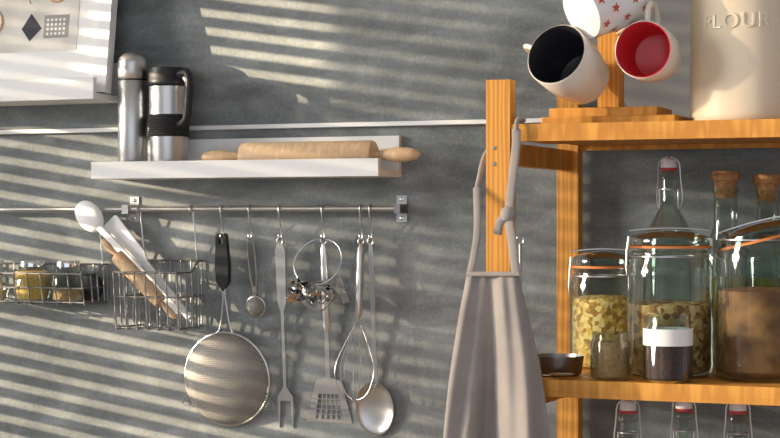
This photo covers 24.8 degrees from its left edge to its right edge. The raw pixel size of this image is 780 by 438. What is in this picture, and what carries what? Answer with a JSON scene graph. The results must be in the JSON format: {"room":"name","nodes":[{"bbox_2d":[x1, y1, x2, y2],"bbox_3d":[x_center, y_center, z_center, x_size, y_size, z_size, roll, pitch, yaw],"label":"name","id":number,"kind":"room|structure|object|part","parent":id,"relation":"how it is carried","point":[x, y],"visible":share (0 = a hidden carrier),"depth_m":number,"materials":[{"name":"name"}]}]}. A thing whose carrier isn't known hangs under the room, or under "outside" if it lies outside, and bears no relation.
{"room":"kitchen","nodes":[
{"label":"kitchen","id":0,"kind":"room"},
{"bbox_2d":[0,0,779,437],"bbox_3d":[0.254,0.100,3.162,4.700,2.700,0.120,0,0,22],"label":"wall","id":1,"kind":"structure","parent":0,"point":[67,371],"depth_m":3.25,"materials":[{"name":"concrete"}]},
{"bbox_2d":[0,63,118,105],"bbox_3d":[-1.037,-0.260,3.554,1.100,0.076,0.120,0,0,22],"label":"wall ledge","id":2,"kind":"object","parent":1,"relation":"attached to","point":[83,90],"visible":0.52,"depth_m":3.34,"materials":[{"name":"white paint"}]},
{"bbox_2d":[0,0,117,93],"bbox_3d":[-0.802,-0.494,3.474,0.620,0.518,0.092,0,0,22],"label":"picture frame","id":3,"kind":"object","parent":2,"relation":"on","point":[40,39],"visible":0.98,"depth_m":3.38,"materials":[{"name":"white paint"}]},
{"bbox_2d":[0,195,406,221],"bbox_3d":[-0.444,-0.018,3.359,1.010,0.048,0.038,0,0,22],"label":"rail","id":4,"kind":"object","parent":1,"relation":"attached to","point":[400,208],"visible":1,"depth_m":3.29,"materials":[{"name":"silver metal"}]},
{"bbox_2d":[0,205,108,304],"bbox_3d":[-0.741,0.067,3.446,0.400,0.190,0.101,0,0,22],"label":"wire basket","id":5,"kind":"object","parent":4,"relation":"hanging from","point":[54,286],"visible":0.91,"depth_m":3.39,"materials":[{"name":"grey metal"}]},
{"bbox_2d":[0,260,9,299],"bbox_3d":[-0.778,0.118,3.462,0.072,0.078,0.072,0,0,22],"label":"spice jar","id":6,"kind":"object","parent":5,"relation":"in","point":[1,261],"visible":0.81,"depth_m":3.46,"materials":[{"name":"clear glass"}]},
{"bbox_2d":[13,260,50,300],"bbox_3d":[-0.691,0.118,3.427,0.072,0.078,0.072,0,0,22],"label":"spice jar","id":7,"kind":"object","parent":5,"relation":"in","point":[20,279],"visible":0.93,"depth_m":3.40,"materials":[{"name":"clear glass"}]},
{"bbox_2d":[50,260,85,301],"bbox_3d":[-0.616,0.118,3.397,0.068,0.078,0.068,0,0,22],"label":"spice jar","id":8,"kind":"object","parent":5,"relation":"in","point":[62,294],"visible":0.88,"depth_m":3.38,"materials":[{"name":"clear glass"}]},
{"bbox_2d":[77,274,102,300],"bbox_3d":[-0.577,0.131,3.413,0.052,0.052,0.014,0,0,22],"label":"jar","id":9,"kind":"object","parent":5,"relation":"in","point":[88,297],"visible":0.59,"depth_m":3.40,"materials":[{"name":"black plastic"}]},
{"bbox_2d":[112,204,202,330],"bbox_3d":[-0.433,0.089,3.319,0.142,0.234,0.106,0,0,22],"label":"wire basket","id":10,"kind":"object","parent":4,"relation":"hanging from","point":[126,296],"visible":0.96,"depth_m":3.31,"materials":[{"name":"grey metal"}]},
{"bbox_2d":[75,200,181,313],"bbox_3d":[-0.497,0.071,3.353,0.228,0.213,0.012,0,0,20],"label":"serving spoon","id":11,"kind":"object","parent":10,"relation":"in","point":[89,216],"visible":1,"depth_m":3.37,"materials":[{"name":"white plastic"}]},
{"bbox_2d":[101,239,176,318],"bbox_3d":[-0.468,0.111,3.305,0.150,0.148,0.027,0,0,14],"label":"rolling pin","id":12,"kind":"object","parent":10,"relation":"in","point":[120,259],"visible":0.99,"depth_m":3.30,"materials":[{"name":"brown wood"}]},
{"bbox_2d":[105,215,191,318],"bbox_3d":[-0.457,0.091,3.354,0.183,0.196,0.006,0,0,21],"label":"spatula","id":13,"kind":"object","parent":10,"relation":"in","point":[115,226],"visible":0.91,"depth_m":3.36,"materials":[{"name":"white plastic"}]},
{"bbox_2d":[219,205,223,239],"bbox_3d":[-0.311,0.006,3.293,0.003,0.066,0.017,0,0,22],"label":"hook","id":14,"kind":"object","parent":4,"relation":"attached to","point":[220,205],"visible":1,"depth_m":3.29,"materials":[{"name":"silver metal"}]},
{"bbox_2d":[248,205,251,239],"bbox_3d":[-0.258,0.006,3.272,0.003,0.066,0.017,0,0,22],"label":"hook","id":15,"kind":"object","parent":4,"relation":"attached to","point":[248,205],"visible":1,"depth_m":3.27,"materials":[{"name":"silver metal"}]},
{"bbox_2d":[246,238,265,317],"bbox_3d":[-0.253,0.109,3.285,0.041,0.148,0.032,0,0,22],"label":"strainer","id":16,"kind":"object","parent":15,"relation":"hanging from","point":[254,288],"visible":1,"depth_m":3.28,"materials":[{"name":"silver metal"}]},
{"bbox_2d":[278,204,281,239],"bbox_3d":[-0.201,0.006,3.249,0.003,0.066,0.017,0,0,22],"label":"hook","id":17,"kind":"object","parent":4,"relation":"attached to","point":[279,204],"visible":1,"depth_m":3.25,"materials":[{"name":"silver metal"}]},
{"bbox_2d":[275,237,293,427],"bbox_3d":[-0.196,0.209,3.262,0.032,0.352,0.032,0,0,22],"label":"fork","id":18,"kind":"object","parent":17,"relation":"hanging from","point":[285,394],"visible":1,"depth_m":3.26,"materials":[{"name":"silver metal"}]},
{"bbox_2d":[321,204,324,240],"bbox_3d":[-0.121,0.006,3.217,0.003,0.066,0.017,0,0,22],"label":"hook","id":19,"kind":"object","parent":4,"relation":"attached to","point":[322,239],"visible":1,"depth_m":3.21,"materials":[{"name":"silver metal"}]},
{"bbox_2d":[287,238,350,312],"bbox_3d":[-0.126,0.101,3.185,0.120,0.133,0.067,0,0,7],"label":"cookie cutter","id":20,"kind":"object","parent":19,"relation":"hanging from","point":[293,295],"visible":1,"depth_m":3.17,"materials":[{"name":"silver metal"}]},
{"bbox_2d":[307,237,352,423],"bbox_3d":[-0.116,0.202,3.231,0.092,0.339,0.031,0,0,22],"label":"slotted turner","id":21,"kind":"object","parent":19,"relation":"hanging from","point":[327,385],"visible":1,"depth_m":3.23,"materials":[{"name":"silver metal"}]},
{"bbox_2d":[359,204,362,240],"bbox_3d":[-0.052,0.006,3.189,0.003,0.066,0.017,0,0,22],"label":"hook","id":22,"kind":"object","parent":4,"relation":"attached to","point":[360,239],"visible":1,"depth_m":3.19,"materials":[{"name":"silver metal"}]},
{"bbox_2d":[368,204,372,240],"bbox_3d":[-0.035,0.006,3.182,0.003,0.066,0.017,0,0,22],"label":"hook","id":23,"kind":"object","parent":4,"relation":"attached to","point":[369,204],"visible":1,"depth_m":3.18,"materials":[{"name":"silver metal"}]},
{"bbox_2d":[355,238,393,435],"bbox_3d":[-0.030,0.212,3.195,0.075,0.357,0.033,0,0,28],"label":"serving spoon","id":24,"kind":"object","parent":23,"relation":"hanging from","point":[375,414],"visible":0.97,"depth_m":3.20,"materials":[{"name":"silver metal"}]},
{"bbox_2d":[182,233,274,426],"bbox_3d":[-0.311,0.207,3.296,0.193,0.362,0.055,0,0,23],"label":"sieve","id":25,"kind":"object","parent":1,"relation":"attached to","point":[222,251],"visible":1,"depth_m":3.28,"materials":[{"name":"silver metal"}]},
{"bbox_2d":[91,136,401,179],"bbox_3d":[-0.268,-0.112,3.249,0.578,0.075,0.110,0,0,22],"label":"wall shelf","id":26,"kind":"object","parent":1,"relation":"attached to","point":[194,167],"visible":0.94,"depth_m":3.21,"materials":[{"name":"white paint"}]},
{"bbox_2d":[118,53,147,161],"bbox_3d":[-0.481,-0.199,3.326,0.056,0.223,0.056,0,0,22],"label":"flask","id":27,"kind":"object","parent":26,"relation":"on","point":[132,67],"visible":0.96,"depth_m":3.30,"materials":[{"name":"silver metal"}]},
{"bbox_2d":[148,67,192,160],"bbox_3d":[-0.397,-0.184,3.291,0.108,0.193,0.082,0,0,22],"label":"travel mug","id":28,"kind":"object","parent":26,"relation":"on","point":[170,88],"visible":0.98,"depth_m":3.27,"materials":[{"name":"silver metal"}]},
{"bbox_2d":[200,140,420,161],"bbox_3d":[-0.148,-0.114,3.197,0.437,0.052,0.052,0,0,22],"label":"rolling pin","id":29,"kind":"object","parent":26,"relation":"on","point":[362,148],"visible":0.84,"depth_m":3.17,"materials":[{"name":"brown wood"}]},
{"bbox_2d":[0,118,540,133],"bbox_3d":[0.276,-0.171,3.082,4.600,0.008,0.012,0,0,22],"label":"trim","id":30,"kind":"structure","parent":1,"relation":"attached to","point":[528,120],"depth_m":3.26,"materials":[{"name":"white paint"}]},
{"bbox_2d":[334,238,378,401],"bbox_3d":[-0.059,0.180,3.171,0.072,0.293,0.072,0,0,-37],"label":"whisk","id":31,"kind":"object","parent":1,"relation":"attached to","point":[360,249],"visible":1,"depth_m":3.18,"materials":[{"name":"silver metal"}]},
{"bbox_2d":[523,25,608,103],"bbox_3d":[0.261,-0.234,2.696,0.126,0.117,0.122,0,0,28],"label":"coffee mug","id":32,"kind":"object","parent":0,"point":[562,59],"visible":1,"depth_m":2.69,"materials":[{"name":"beige ceramic"}]},
{"bbox_2d":[615,0,681,82],"bbox_3d":[0.391,-0.265,2.656,0.087,0.122,0.098,0,0,23],"label":"coffee mug","id":33,"kind":"object","parent":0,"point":[646,50],"visible":1,"depth_m":2.67,"materials":[{"name":"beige ceramic"}]},
{"bbox_3d":[-0.439,1.500,1.447,4.700,0.100,3.820,0,0,22],"label":"floor","id":34,"kind":"structure","parent":0,"visible":0},
{"bbox_2d":[443,79,779,437],"bbox_3d":[0.587,0.620,2.677,0.973,1.660,0.491,0,0,22],"label":"wooden shelving unit","id":35,"kind":"object","parent":34,"relation":"on","point":[571,139],"depth_m":2.65,"materials":[{"name":"brown wood"}]},
{"bbox_3d":[0.169,0.241,2.659,0.199,0.791,0.121,0,0,29],"label":"linen apron","id":36,"kind":"part","parent":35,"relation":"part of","materials":[{"name":"beige fabric"}]},
{"bbox_2d":[516,236,583,376],"bbox_3d":[0.252,0.132,2.732,0.080,0.213,0.100,0,0,-33],"label":"ladle","id":37,"kind":"object","parent":35,"relation":"on","point":[549,362],"visible":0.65,"depth_m":2.69,"materials":[{"name":"silver metal"}]},
{"bbox_2d":[542,373,573,375],"bbox_3d":[0.227,0.234,2.681,0.110,0.004,0.026,0,0,28],"label":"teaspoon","id":38,"kind":"object","parent":35,"relation":"on","point":[554,374],"visible":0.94,"depth_m":2.66,"materials":[{"name":"silver metal"}]},
{"bbox_2d":[568,248,636,369],"bbox_3d":[0.341,0.143,2.847,0.107,0.192,0.106,0,0,22],"label":"glass storage jar","id":39,"kind":"object","parent":35,"relation":"on","point":[603,315],"visible":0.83,"depth_m":2.81,"materials":[{"name":"clear glass"}]},
{"bbox_2d":[590,332,631,380],"bbox_3d":[0.330,0.204,2.651,0.062,0.070,0.062,0,0,22],"label":"spice jar","id":40,"kind":"object","parent":35,"relation":"on","point":[610,360],"visible":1,"depth_m":2.63,"materials":[{"name":"clear glass"}]},
{"bbox_2d":[541,27,690,123],"bbox_3d":[0.353,-0.278,2.764,0.210,0.270,0.125,0,0,22],"label":"mug tree","id":41,"kind":"object","parent":35,"relation":"on","point":[610,108],"visible":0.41,"depth_m":2.74,"materials":[{"name":"brown wood"}]},
{"bbox_2d":[563,0,650,38],"bbox_3d":[0.324,-0.338,2.663,0.126,0.140,0.103,0,0,-24],"label":"coffee mug","id":42,"kind":"object","parent":41,"relation":"hanging from","point":[593,18],"visible":0.93,"depth_m":2.63,"materials":[{"name":"white ceramic"}]},
{"bbox_2d":[614,400,641,437],"bbox_3d":[0.379,0.434,2.831,0.076,0.299,0.076,0,0,1],"label":"bottle","id":43,"kind":"object","parent":35,"relation":"on","point":[626,406],"visible":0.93,"depth_m":2.83,"materials":[{"name":"clear glass"}]},
{"bbox_2d":[643,314,692,382],"bbox_3d":[0.409,0.190,2.611,0.073,0.098,0.073,0,0,22],"label":"spice jar","id":44,"kind":"object","parent":35,"relation":"on","point":[667,351],"visible":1,"depth_m":2.58,"materials":[{"name":"clear glass"}]},
{"bbox_2d":[643,156,694,300],"bbox_3d":[0.457,0.068,2.908,0.084,0.342,0.084,0,0,26],"label":"bottle","id":45,"kind":"object","parent":35,"relation":"on","point":[667,164],"visible":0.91,"depth_m":2.90,"materials":[{"name":"clear glass"}]},
{"bbox_2d":[625,227,713,377],"bbox_3d":[0.429,0.126,2.720,0.132,0.226,0.132,0,0,22],"label":"glass storage jar","id":46,"kind":"object","parent":35,"relation":"on","point":[660,313],"visible":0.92,"depth_m":2.69,"materials":[{"name":"clear glass"}]},
{"bbox_2d":[670,402,698,437],"bbox_3d":[0.463,0.431,2.797,0.076,0.305,0.076,0,0,21],"label":"bottle","id":47,"kind":"object","parent":35,"relation":"on","point":[679,406],"visible":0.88,"depth_m":2.79,"materials":[{"name":"clear glass"}]},
{"bbox_2d":[700,171,750,368],"bbox_3d":[0.539,0.081,2.853,0.080,0.315,0.080,0,0,22],"label":"bottle","id":48,"kind":"object","parent":35,"relation":"on","point":[725,182],"visible":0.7,"depth_m":2.84,"materials":[{"name":"clear glass"}]},
{"bbox_2d":[690,0,779,120],"bbox_3d":[0.544,-0.313,2.689,0.181,0.339,0.181,0,0,22],"label":"flour canister","id":49,"kind":"object","parent":35,"relation":"on","point":[735,44],"visible":0.99,"depth_m":2.61,"materials":[{"name":"beige ceramic"}]},
{"bbox_2d":[723,404,752,437],"bbox_3d":[0.542,0.431,2.765,0.076,0.306,0.076,0,0,14],"label":"bottle","id":50,"kind":"object","parent":35,"relation":"on","point":[739,409],"visible":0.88,"depth_m":2.76,"materials":[{"name":"clear glass"}]},
{"bbox_2d":[716,215,779,381],"bbox_3d":[0.556,0.114,2.652,0.138,0.249,0.136,0,0,22],"label":"glass storage jar","id":51,"kind":"object","parent":35,"relation":"on","point":[747,318],"visible":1,"depth_m":2.60,"materials":[{"name":"clear glass"}]},
{"bbox_2d":[742,174,779,286],"bbox_3d":[0.604,0.084,2.848,0.080,0.310,0.080,0,0,22],"label":"bottle","id":52,"kind":"object","parent":35,"relation":"on","point":[766,184],"visible":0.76,"depth_m":2.83,"materials":[{"name":"clear glass"}]}
]}

